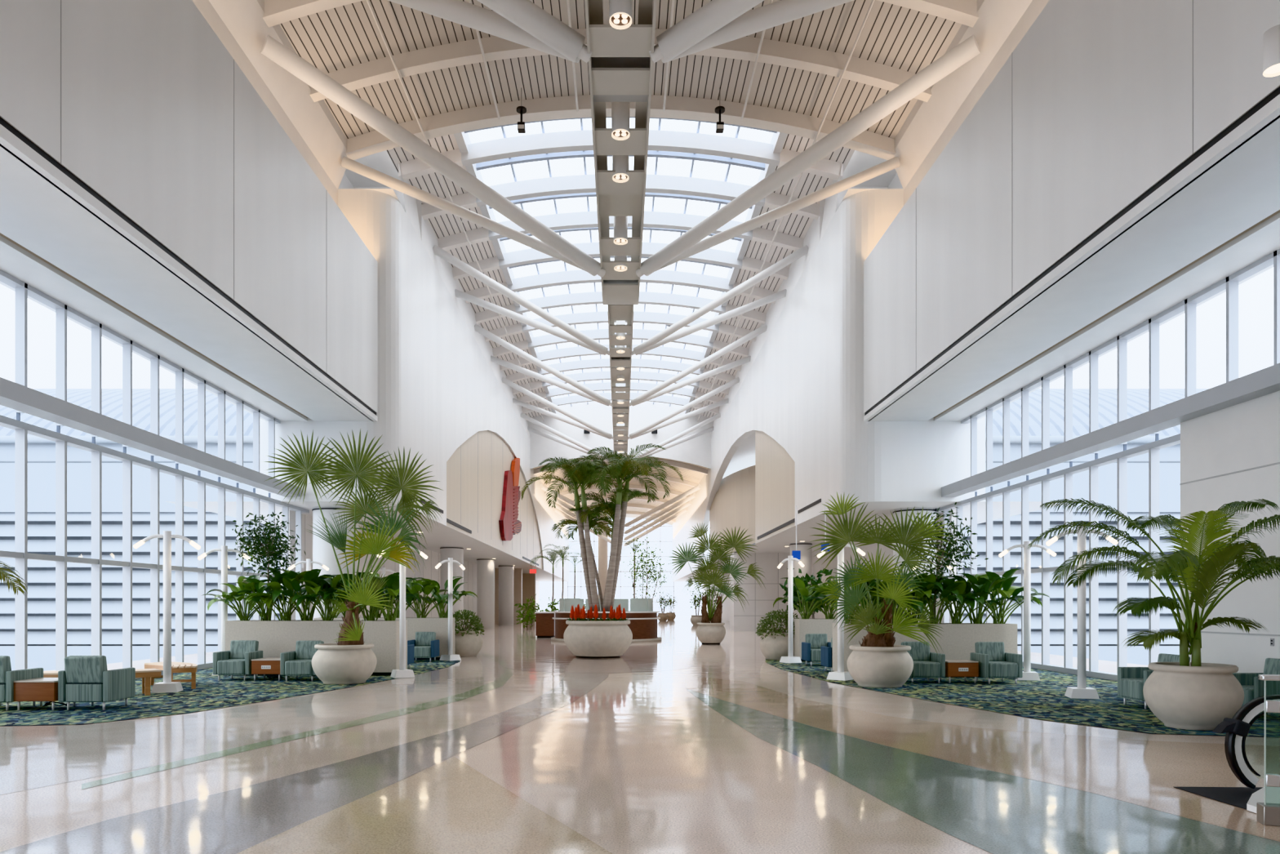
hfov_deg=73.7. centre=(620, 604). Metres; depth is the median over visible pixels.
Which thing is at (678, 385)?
strut
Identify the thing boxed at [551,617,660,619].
countertop
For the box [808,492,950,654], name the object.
fan palm
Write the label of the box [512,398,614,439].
strut
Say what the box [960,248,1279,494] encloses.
window
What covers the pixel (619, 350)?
recessed light
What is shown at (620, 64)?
roof beam
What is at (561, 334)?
strut
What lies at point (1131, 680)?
armchair
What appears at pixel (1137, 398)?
building
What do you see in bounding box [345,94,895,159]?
ceiling beam
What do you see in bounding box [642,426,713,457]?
strut
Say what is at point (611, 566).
palm
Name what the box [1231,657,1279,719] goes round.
armchair
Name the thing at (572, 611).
bromeliad
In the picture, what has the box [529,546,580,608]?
palm
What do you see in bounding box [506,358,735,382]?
ceiling beam
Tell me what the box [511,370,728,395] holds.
ceiling beam
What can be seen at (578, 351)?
ceiling beam
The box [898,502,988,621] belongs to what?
ficus tree
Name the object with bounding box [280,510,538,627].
wall
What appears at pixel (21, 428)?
window
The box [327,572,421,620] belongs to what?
plant
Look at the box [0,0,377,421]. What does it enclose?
wall
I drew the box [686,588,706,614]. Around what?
potted shrub
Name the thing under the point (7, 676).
armchair
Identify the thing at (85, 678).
armchair
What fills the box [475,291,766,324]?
ceiling beam
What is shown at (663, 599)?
potted shrub
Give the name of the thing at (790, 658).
lamp post
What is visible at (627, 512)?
ceiling beam
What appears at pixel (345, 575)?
plant
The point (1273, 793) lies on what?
skirt
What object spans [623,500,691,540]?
strut
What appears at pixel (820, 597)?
plant
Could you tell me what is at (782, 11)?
strut
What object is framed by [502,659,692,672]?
floor
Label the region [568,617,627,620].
ground cover
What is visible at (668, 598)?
potted shrub
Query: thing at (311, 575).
plant
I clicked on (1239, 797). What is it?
plate
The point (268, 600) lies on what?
plant
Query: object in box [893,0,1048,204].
trim
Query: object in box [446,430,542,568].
wall
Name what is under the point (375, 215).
wall
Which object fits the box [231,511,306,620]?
ficus tree
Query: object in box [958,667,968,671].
outlet plate
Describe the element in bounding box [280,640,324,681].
armchair
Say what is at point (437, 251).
strut
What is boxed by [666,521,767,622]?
fan palm
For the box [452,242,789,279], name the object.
ceiling beam
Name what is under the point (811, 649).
armchair
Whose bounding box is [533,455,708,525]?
ceiling
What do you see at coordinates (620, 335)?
recessed light
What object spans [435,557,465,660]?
lamp post
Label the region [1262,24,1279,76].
wall light
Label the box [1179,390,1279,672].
wall panel
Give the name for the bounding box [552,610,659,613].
countertop
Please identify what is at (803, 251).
strut
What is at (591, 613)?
bromeliad
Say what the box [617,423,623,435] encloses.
recessed light
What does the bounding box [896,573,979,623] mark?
plant
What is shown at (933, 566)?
lamp post
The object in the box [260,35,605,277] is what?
strut
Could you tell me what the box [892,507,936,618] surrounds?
column
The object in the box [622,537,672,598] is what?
fig
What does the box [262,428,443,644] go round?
fan palm
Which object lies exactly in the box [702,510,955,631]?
wall
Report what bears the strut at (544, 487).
attached to the wall at (451, 393)
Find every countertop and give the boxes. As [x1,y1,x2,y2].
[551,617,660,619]
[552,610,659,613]
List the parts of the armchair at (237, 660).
armrest, seat, backrest, armrest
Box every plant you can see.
[203,574,287,620]
[224,573,289,620]
[237,566,323,620]
[261,568,343,620]
[292,574,367,620]
[306,572,389,617]
[316,586,362,617]
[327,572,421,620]
[345,584,395,617]
[357,572,424,620]
[385,585,431,617]
[395,579,459,617]
[419,576,477,617]
[773,577,835,618]
[794,583,860,618]
[804,574,897,623]
[822,580,883,617]
[833,578,908,622]
[858,573,936,623]
[880,573,946,623]
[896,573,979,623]
[906,579,942,618]
[920,574,1002,623]
[932,573,1035,623]
[957,568,1051,623]
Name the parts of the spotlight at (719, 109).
panel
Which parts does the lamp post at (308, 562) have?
arm, arm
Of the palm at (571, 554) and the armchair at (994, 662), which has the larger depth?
the palm at (571, 554)
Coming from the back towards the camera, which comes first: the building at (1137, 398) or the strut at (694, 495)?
the strut at (694, 495)
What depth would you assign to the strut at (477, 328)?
42.61 m
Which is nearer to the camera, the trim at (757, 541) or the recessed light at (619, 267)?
the recessed light at (619, 267)
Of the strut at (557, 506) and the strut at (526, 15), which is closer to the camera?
the strut at (526, 15)
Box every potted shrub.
[653,591,672,613]
[664,589,678,612]
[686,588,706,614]
[699,584,718,613]
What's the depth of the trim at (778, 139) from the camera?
35.05 m
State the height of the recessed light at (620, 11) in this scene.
1.112 m
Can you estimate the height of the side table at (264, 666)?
0.450 m
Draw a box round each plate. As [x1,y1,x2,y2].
[261,665,271,668]
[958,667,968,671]
[1173,786,1262,808]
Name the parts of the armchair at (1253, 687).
seat, armrest, armrest, backrest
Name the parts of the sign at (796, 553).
panel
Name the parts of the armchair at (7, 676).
panel, backrest, leg, armrest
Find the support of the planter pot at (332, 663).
on the carpet at (210, 693)
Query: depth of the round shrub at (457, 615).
26.53 m
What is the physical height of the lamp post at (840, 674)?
2.960 m
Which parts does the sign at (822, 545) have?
panel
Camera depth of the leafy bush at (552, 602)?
57.70 m
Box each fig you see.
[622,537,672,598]
[779,568,835,618]
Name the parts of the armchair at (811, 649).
armrest, seat, backrest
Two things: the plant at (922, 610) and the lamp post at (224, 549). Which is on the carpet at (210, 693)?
the lamp post at (224, 549)
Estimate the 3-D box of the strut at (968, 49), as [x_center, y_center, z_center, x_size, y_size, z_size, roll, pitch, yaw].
[4.457,-11.746,23.223,10.228,3.230,0.440,0,0,40]
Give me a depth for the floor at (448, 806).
6.17 m
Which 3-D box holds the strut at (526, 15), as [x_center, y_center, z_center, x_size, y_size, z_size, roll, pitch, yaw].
[-4.458,-11.872,14.459,8.521,3.291,0.460,0,0,-23]
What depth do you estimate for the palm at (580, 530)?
26.32 m
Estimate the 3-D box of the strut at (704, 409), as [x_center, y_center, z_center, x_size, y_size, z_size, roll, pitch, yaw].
[3.779,-11.967,54.640,7.541,3.342,0.300,0,0,-27]
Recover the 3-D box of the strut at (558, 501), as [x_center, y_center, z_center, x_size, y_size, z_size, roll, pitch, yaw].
[-3.708,-8.969,85.037,6.738,2.856,12.271,0,0,0]
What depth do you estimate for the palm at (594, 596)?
26.11 m
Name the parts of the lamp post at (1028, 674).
lamp glass, arm, arm, lamp glass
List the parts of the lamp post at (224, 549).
lamp glass, arm, arm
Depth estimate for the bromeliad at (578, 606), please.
26.58 m
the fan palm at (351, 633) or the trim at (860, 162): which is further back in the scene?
the trim at (860, 162)
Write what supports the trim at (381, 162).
attached to the wall at (451, 393)
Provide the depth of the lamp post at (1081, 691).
14.69 m
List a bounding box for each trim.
[0,377,299,497]
[191,0,348,205]
[337,150,529,438]
[453,131,787,413]
[698,541,757,568]
[711,150,902,439]
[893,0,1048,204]
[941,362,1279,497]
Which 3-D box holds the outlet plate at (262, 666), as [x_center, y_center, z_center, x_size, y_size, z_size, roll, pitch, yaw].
[-7.460,1.306,17.946,0.200,0.075,0.008,0,0,0]
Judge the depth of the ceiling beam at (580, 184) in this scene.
30.71 m
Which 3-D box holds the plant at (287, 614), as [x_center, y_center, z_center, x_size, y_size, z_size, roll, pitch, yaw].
[-7.725,-0.225,19.703,2.124,1.307,1.845,0,0,-36]
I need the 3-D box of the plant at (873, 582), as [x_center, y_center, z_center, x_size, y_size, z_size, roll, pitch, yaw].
[5.671,-0.079,19.215,1.839,1.131,1.597,0,0,12]
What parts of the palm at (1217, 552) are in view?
stem, stem, stem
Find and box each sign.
[529,568,536,573]
[791,505,800,559]
[821,505,829,551]
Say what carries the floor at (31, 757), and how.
on the floor at (637, 763)
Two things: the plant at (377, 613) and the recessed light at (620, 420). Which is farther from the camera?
the recessed light at (620, 420)
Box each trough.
[314,617,454,659]
[793,618,929,662]
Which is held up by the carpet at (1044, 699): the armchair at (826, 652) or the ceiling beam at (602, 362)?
the armchair at (826, 652)
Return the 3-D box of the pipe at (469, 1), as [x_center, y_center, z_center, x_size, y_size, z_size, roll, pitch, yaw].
[-3.660,-14.898,15.850,0.070,0.555,19.700,0,0,0]
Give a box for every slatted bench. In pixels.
[43,668,161,695]
[144,661,197,688]
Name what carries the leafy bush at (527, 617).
on the floor at (637, 763)
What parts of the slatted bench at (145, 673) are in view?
leg, leg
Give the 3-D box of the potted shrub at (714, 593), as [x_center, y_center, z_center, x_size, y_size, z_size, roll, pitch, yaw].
[6.616,-0.653,63.023,1.418,3.078,1.545,0,0,36]
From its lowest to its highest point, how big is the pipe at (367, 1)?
0.555 m
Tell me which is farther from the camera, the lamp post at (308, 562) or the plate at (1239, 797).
the lamp post at (308, 562)
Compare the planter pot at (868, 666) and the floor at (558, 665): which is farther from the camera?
the floor at (558, 665)
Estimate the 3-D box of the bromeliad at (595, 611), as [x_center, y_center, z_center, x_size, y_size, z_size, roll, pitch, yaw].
[-0.746,0.277,25.680,0.717,0.666,0.629,0,0,3]
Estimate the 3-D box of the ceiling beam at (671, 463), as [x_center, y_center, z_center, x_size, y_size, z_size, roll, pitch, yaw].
[0.000,-11.274,69.000,14.400,1.552,0.400,0,0,0]
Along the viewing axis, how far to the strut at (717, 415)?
61.01 m
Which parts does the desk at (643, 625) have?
panel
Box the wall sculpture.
[498,457,521,540]
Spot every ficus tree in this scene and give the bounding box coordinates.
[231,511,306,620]
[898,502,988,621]
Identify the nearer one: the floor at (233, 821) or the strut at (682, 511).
the floor at (233, 821)
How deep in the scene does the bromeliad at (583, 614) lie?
25.76 m
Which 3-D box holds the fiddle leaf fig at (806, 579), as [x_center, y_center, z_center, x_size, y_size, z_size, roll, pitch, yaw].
[5.678,0.222,25.514,1.455,2.762,1.827,0,0,-41]
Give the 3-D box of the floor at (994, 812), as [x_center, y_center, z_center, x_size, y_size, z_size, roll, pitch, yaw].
[2.898,1.598,10.367,3.301,0.001,11.954,0,0,0]
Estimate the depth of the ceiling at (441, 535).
37.51 m
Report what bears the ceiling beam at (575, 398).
attached to the ceiling at (446, 224)
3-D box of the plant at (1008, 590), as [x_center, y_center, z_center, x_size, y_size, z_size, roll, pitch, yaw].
[8.442,-0.153,19.117,2.085,1.282,1.810,0,0,19]
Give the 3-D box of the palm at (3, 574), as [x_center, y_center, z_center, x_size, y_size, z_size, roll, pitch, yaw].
[-9.919,0.086,11.063,3.514,1.531,3.286,0,0,-44]
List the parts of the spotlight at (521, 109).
panel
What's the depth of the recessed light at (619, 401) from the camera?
43.45 m
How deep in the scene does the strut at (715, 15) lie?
15.62 m
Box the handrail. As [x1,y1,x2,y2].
[1212,694,1279,788]
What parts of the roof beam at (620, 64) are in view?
rail, cross plate, cross plate, cross plate, cross plate, cross plate, cross plate, cross plate, cross plate, cross plate, cross plate, cross plate, rail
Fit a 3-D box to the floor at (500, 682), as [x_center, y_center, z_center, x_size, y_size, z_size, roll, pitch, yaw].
[-3.577,1.598,17.943,2.483,0.001,21.095,0,0,0]
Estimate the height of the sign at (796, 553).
1.720 m
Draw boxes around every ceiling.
[0,145,373,421]
[165,501,567,581]
[280,0,961,138]
[386,133,551,417]
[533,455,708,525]
[673,501,1063,581]
[688,133,854,417]
[722,432,755,478]
[868,115,1279,421]
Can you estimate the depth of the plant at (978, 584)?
19.02 m
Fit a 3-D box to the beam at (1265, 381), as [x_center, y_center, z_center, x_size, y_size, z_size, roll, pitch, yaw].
[10.235,-3.470,8.900,0.770,0.300,35.800,0,0,0]
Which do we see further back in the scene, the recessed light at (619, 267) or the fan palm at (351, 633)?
the recessed light at (619, 267)
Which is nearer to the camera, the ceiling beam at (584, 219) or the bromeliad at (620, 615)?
the bromeliad at (620, 615)
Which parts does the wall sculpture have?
panel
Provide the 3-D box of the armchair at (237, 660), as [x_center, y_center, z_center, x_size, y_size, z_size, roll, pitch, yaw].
[-8.200,1.181,18.302,0.770,0.827,0.774,0,0,0]
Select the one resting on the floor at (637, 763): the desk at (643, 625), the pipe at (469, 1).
the desk at (643, 625)
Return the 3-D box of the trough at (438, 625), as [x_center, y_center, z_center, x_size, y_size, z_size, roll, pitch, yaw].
[-6.950,0.984,25.250,3.900,1.220,1.000,0,0,0]
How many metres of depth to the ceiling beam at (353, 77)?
22.83 m
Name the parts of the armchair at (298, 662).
armrest, seat, backrest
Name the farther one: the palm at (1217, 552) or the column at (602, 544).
the column at (602, 544)
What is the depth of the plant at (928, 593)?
18.87 m
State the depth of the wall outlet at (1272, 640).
13.34 m
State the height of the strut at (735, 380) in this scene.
3.339 m
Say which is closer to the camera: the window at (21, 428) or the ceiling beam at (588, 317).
the window at (21, 428)
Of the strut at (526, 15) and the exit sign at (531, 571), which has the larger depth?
the exit sign at (531, 571)
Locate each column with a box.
[311,506,358,619]
[440,546,463,630]
[476,558,494,628]
[497,564,513,625]
[598,511,607,598]
[789,542,812,618]
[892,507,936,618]
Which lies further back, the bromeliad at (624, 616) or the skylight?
the skylight
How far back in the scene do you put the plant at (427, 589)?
25.11 m
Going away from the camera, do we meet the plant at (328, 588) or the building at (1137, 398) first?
the plant at (328, 588)
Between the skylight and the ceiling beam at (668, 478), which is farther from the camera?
the ceiling beam at (668, 478)
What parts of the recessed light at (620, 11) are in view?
bulb, bulb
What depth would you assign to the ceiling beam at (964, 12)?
19.92 m
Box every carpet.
[0,659,459,725]
[765,658,1279,737]
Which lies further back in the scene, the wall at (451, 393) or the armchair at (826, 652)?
the wall at (451, 393)
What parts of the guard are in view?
cap rail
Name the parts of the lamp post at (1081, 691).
lamp glass, arm, arm, lamp glass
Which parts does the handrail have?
trim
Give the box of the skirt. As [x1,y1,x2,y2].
[1246,786,1279,813]
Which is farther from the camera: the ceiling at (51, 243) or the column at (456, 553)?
the column at (456, 553)
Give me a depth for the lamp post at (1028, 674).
18.24 m
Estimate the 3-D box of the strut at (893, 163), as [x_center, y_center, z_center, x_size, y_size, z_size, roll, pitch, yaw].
[4.459,-11.843,26.052,7.923,3.293,0.300,0,0,5]
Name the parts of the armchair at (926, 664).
backrest, seat, armrest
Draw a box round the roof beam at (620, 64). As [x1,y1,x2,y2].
[584,0,657,304]
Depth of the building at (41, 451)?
46.08 m
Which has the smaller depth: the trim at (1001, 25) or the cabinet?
the trim at (1001, 25)
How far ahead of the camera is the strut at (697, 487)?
79.02 m
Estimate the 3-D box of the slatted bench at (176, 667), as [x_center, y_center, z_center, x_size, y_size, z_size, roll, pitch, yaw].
[-8.757,1.374,16.718,0.671,0.440,1.834,0,0,-44]
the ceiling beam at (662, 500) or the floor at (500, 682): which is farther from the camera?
the ceiling beam at (662, 500)
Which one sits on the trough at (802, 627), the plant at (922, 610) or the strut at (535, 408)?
the plant at (922, 610)
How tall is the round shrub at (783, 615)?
1.309 m
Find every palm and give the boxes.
[0,560,27,595]
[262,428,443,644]
[520,457,621,611]
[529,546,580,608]
[538,453,624,610]
[538,539,581,598]
[548,547,596,598]
[551,506,613,611]
[567,443,671,611]
[573,487,659,546]
[586,446,683,608]
[621,540,654,598]
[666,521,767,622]
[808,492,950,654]
[1026,497,1279,666]
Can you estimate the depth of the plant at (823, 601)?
24.17 m
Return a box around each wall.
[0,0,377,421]
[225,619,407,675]
[256,188,400,504]
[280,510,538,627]
[400,204,568,581]
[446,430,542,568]
[527,400,713,468]
[671,204,839,581]
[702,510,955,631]
[709,465,755,561]
[755,430,795,543]
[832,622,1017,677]
[840,188,985,503]
[863,0,1279,421]
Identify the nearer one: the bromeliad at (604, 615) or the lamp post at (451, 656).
the lamp post at (451, 656)
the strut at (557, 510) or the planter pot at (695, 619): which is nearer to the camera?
the planter pot at (695, 619)
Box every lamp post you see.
[133,530,200,693]
[197,545,250,675]
[288,559,328,617]
[372,567,395,617]
[377,542,427,678]
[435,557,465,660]
[777,555,804,662]
[817,543,865,680]
[915,559,952,595]
[999,541,1056,679]
[1046,525,1117,698]
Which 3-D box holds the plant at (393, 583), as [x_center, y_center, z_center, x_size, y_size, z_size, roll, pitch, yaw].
[-5.362,-0.163,19.659,1.790,1.183,1.759,0,0,-38]
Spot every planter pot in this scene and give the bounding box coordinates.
[311,643,377,684]
[454,630,482,657]
[563,619,632,657]
[657,613,668,621]
[666,612,675,619]
[690,614,702,625]
[696,622,725,644]
[760,631,794,659]
[846,644,913,687]
[1142,662,1244,730]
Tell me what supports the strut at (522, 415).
attached to the wall at (451, 393)
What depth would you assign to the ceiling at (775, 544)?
31.18 m
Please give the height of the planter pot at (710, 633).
0.870 m
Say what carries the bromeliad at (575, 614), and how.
on the planter pot at (583, 638)
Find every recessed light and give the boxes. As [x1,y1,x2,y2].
[608,0,631,29]
[611,102,629,140]
[612,155,628,182]
[613,216,627,244]
[613,255,626,271]
[616,320,625,339]
[616,345,624,353]
[617,365,624,369]
[617,374,624,380]
[617,383,623,404]
[617,418,623,423]
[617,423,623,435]
[617,448,622,452]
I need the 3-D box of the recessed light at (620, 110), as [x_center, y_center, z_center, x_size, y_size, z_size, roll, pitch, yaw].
[0.000,-10.874,18.750,0.400,1.112,0.400,0,0,0]
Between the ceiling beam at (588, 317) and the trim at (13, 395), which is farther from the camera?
the ceiling beam at (588, 317)
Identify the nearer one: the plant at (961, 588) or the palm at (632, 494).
the plant at (961, 588)
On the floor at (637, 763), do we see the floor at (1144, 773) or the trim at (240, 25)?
the floor at (1144, 773)
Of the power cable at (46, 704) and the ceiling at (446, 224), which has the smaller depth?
the power cable at (46, 704)
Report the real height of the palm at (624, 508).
5.046 m
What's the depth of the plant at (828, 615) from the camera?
24.36 m
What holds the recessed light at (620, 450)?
attached to the gantry
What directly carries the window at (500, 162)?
attached to the trim at (778, 139)
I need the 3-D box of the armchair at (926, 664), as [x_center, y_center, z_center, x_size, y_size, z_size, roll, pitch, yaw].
[6.200,1.181,17.652,0.770,0.827,0.774,0,0,0]
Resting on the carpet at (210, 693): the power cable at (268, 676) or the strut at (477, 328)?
the power cable at (268, 676)
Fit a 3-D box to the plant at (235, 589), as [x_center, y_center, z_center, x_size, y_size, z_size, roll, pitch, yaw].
[-8.603,-0.142,19.559,1.862,1.140,1.580,0,0,-24]
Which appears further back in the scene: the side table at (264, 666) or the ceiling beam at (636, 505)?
the ceiling beam at (636, 505)
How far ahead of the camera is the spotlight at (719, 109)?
25.14 m
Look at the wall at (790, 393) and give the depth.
33.38 m
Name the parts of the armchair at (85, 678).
armrest, leg, panel, backrest, leg, armrest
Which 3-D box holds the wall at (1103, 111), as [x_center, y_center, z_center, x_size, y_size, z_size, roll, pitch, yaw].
[7.628,-8.100,8.625,0.304,4.900,35.250,0,0,0]
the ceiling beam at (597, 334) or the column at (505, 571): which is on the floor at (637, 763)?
the column at (505, 571)
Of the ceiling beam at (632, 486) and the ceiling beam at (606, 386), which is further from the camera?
the ceiling beam at (632, 486)
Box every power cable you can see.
[42,701,66,706]
[266,675,284,679]
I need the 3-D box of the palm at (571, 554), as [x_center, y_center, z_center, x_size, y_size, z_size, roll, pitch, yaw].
[-3.494,-1.387,66.030,3.315,5.987,3.179,0,0,29]
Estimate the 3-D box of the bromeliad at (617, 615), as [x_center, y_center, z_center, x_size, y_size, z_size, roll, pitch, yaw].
[-0.097,0.315,25.852,0.634,0.589,0.557,0,0,-27]
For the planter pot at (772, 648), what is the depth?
24.72 m
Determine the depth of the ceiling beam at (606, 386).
59.41 m
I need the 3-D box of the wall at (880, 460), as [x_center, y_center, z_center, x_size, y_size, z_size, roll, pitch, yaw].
[9.077,-7.980,26.510,4.289,9.600,0.879,0,0,7]
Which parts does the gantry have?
rail, cross plate, cross plate, cross plate, cross plate, cross plate, cross plate, cross plate, cross plate, cross plate, cross plate, cross plate, cross plate, cross plate, cross plate, cross plate, cross plate, cross plate, cross plate, cross plate, cross plate, cross plate, cross plate, rail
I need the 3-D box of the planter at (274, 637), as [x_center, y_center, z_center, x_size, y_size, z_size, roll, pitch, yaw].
[-6.975,0.974,19.700,3.850,1.240,1.000,0,0,0]
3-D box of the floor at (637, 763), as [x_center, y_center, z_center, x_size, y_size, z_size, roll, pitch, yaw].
[0.000,1.600,54.000,28.000,0.001,126.000,0,0,0]
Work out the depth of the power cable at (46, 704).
13.27 m
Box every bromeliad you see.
[564,605,577,620]
[571,606,581,620]
[575,604,587,621]
[577,603,580,618]
[587,604,600,621]
[587,606,593,620]
[600,608,611,620]
[604,604,618,620]
[612,605,625,621]
[613,604,622,620]
[619,608,630,621]
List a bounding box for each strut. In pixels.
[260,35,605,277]
[341,156,585,271]
[386,0,591,62]
[432,244,611,355]
[454,288,610,355]
[474,324,612,406]
[476,0,592,62]
[490,355,611,406]
[502,377,613,439]
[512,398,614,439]
[520,413,611,461]
[527,426,608,462]
[539,484,611,523]
[545,493,611,530]
[549,501,611,537]
[553,507,611,543]
[623,493,696,533]
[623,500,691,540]
[623,507,688,546]
[624,484,701,527]
[627,398,728,439]
[628,324,767,406]
[628,377,739,439]
[628,413,720,460]
[629,355,751,406]
[630,244,808,355]
[631,288,786,355]
[635,35,980,277]
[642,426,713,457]
[648,0,764,62]
[651,0,853,62]
[654,156,900,271]
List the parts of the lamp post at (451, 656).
arm, arm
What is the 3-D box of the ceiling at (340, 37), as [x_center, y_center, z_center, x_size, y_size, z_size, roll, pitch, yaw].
[0.000,-14.657,8.550,17.800,1.565,35.100,0,0,0]
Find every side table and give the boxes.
[13,677,75,710]
[251,657,289,680]
[939,659,978,683]
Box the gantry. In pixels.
[607,304,633,464]
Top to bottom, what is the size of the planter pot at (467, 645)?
0.800 m
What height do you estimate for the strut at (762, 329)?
3.341 m
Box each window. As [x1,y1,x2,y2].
[0,269,279,495]
[0,414,309,679]
[464,116,777,406]
[567,518,674,613]
[935,433,1180,680]
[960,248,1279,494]
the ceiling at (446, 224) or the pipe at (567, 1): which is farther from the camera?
the ceiling at (446, 224)
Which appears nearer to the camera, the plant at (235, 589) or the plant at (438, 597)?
the plant at (235, 589)
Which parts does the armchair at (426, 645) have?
armrest, seat, backrest, armrest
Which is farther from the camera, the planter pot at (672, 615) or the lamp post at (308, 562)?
the planter pot at (672, 615)
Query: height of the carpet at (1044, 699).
0.001 m
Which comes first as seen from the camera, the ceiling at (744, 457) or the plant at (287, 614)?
the plant at (287, 614)
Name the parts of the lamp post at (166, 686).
lamp glass, arm, arm, lamp glass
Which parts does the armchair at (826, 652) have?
armrest, backrest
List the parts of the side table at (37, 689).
leg, leg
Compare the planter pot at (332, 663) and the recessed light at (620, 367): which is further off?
the recessed light at (620, 367)
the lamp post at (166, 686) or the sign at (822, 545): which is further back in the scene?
the sign at (822, 545)
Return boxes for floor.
[0,616,1279,853]
[0,653,506,795]
[0,657,608,853]
[81,653,512,789]
[236,756,613,853]
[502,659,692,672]
[685,675,1279,841]
[685,688,1279,853]
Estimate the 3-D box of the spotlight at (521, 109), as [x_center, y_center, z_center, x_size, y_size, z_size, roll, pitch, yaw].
[-2.930,-14.632,25.200,0.300,1.284,0.300,0,0,0]
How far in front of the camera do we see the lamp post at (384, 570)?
30.95 m
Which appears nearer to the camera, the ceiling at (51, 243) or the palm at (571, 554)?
the ceiling at (51, 243)
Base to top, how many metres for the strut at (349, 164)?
3.293 m
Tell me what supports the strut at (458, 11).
attached to the strut at (526, 15)
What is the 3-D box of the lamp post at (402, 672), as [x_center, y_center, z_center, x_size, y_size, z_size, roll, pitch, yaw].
[-4.830,0.114,18.900,1.121,2.960,0.440,0,0,-29]
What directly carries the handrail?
on the floor at (637, 763)
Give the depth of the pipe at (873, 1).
25.45 m
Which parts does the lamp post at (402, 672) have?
arm, lamp glass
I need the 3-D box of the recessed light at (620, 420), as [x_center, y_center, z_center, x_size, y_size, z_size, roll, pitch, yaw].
[0.000,-10.792,48.400,0.340,0.945,0.340,0,0,0]
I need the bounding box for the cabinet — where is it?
[534,611,555,637]
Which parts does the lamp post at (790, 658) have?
arm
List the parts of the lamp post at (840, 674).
lamp glass, arm, lamp glass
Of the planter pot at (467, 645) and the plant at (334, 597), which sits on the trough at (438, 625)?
the plant at (334, 597)
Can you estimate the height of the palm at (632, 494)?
3.913 m
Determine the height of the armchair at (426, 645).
0.827 m
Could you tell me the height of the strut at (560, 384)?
3.340 m
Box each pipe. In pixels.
[366,0,543,421]
[468,0,500,119]
[566,0,578,111]
[662,0,675,111]
[697,0,875,421]
[741,0,773,119]
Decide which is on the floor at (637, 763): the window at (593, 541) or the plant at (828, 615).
the window at (593, 541)
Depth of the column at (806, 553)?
43.52 m
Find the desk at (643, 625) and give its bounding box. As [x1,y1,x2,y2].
[551,598,661,642]
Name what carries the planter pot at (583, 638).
on the floor at (637, 763)
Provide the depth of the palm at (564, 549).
61.96 m
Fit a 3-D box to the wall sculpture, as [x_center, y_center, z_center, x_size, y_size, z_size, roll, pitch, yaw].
[-6.985,-6.934,55.093,0.270,6.126,10.469,0,0,0]
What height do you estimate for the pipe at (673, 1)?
0.555 m
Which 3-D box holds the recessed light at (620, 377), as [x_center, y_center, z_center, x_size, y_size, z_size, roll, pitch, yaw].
[0.000,-10.792,39.100,0.340,0.945,0.340,0,0,0]
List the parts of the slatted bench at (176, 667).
leg, leg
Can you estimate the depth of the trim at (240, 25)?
21.45 m
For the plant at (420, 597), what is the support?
on the trough at (438, 625)
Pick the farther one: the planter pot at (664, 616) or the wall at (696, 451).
the planter pot at (664, 616)
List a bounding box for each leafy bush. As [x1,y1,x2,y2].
[514,593,544,629]
[539,596,559,611]
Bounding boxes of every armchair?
[0,655,43,710]
[57,655,135,710]
[213,640,262,680]
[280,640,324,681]
[407,631,439,662]
[407,644,414,667]
[801,633,831,666]
[820,637,832,671]
[901,641,945,683]
[970,641,1022,684]
[1117,653,1190,709]
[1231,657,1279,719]
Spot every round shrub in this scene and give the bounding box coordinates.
[447,609,484,635]
[755,608,799,639]
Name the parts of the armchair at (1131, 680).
leg, seat, armrest, armrest, backrest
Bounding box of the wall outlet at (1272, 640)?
[1270,638,1274,645]
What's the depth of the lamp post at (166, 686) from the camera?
15.70 m
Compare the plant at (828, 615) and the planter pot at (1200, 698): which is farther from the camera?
the plant at (828, 615)
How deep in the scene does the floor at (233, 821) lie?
6.89 m
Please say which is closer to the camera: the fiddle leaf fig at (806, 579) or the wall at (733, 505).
the fiddle leaf fig at (806, 579)
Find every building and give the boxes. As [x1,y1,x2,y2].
[0,388,280,671]
[962,388,1208,665]
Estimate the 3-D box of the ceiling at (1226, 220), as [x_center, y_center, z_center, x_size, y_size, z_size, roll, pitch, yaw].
[9.260,-5.775,8.600,3.320,0.250,35.200,0,0,0]
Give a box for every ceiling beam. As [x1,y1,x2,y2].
[262,0,978,27]
[309,28,931,102]
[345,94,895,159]
[421,174,819,219]
[437,211,804,250]
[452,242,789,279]
[465,269,776,303]
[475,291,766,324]
[484,311,756,342]
[492,328,748,356]
[499,344,741,371]
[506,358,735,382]
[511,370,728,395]
[517,382,724,402]
[521,392,719,413]
[533,456,707,474]
[542,471,698,486]
[552,484,689,497]
[558,494,683,506]
[564,503,679,515]
[565,511,675,522]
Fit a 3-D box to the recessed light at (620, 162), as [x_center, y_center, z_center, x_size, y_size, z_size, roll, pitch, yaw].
[0.000,-10.874,20.650,0.400,1.112,0.400,0,0,0]
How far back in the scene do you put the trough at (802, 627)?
23.95 m
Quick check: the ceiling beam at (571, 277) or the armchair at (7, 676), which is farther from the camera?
the ceiling beam at (571, 277)
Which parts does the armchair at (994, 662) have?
armrest, backrest, seat, armrest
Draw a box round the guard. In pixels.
[1256,674,1279,826]
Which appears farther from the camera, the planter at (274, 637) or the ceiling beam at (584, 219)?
the ceiling beam at (584, 219)
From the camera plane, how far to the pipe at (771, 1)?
23.36 m
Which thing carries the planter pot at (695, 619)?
on the floor at (637, 763)

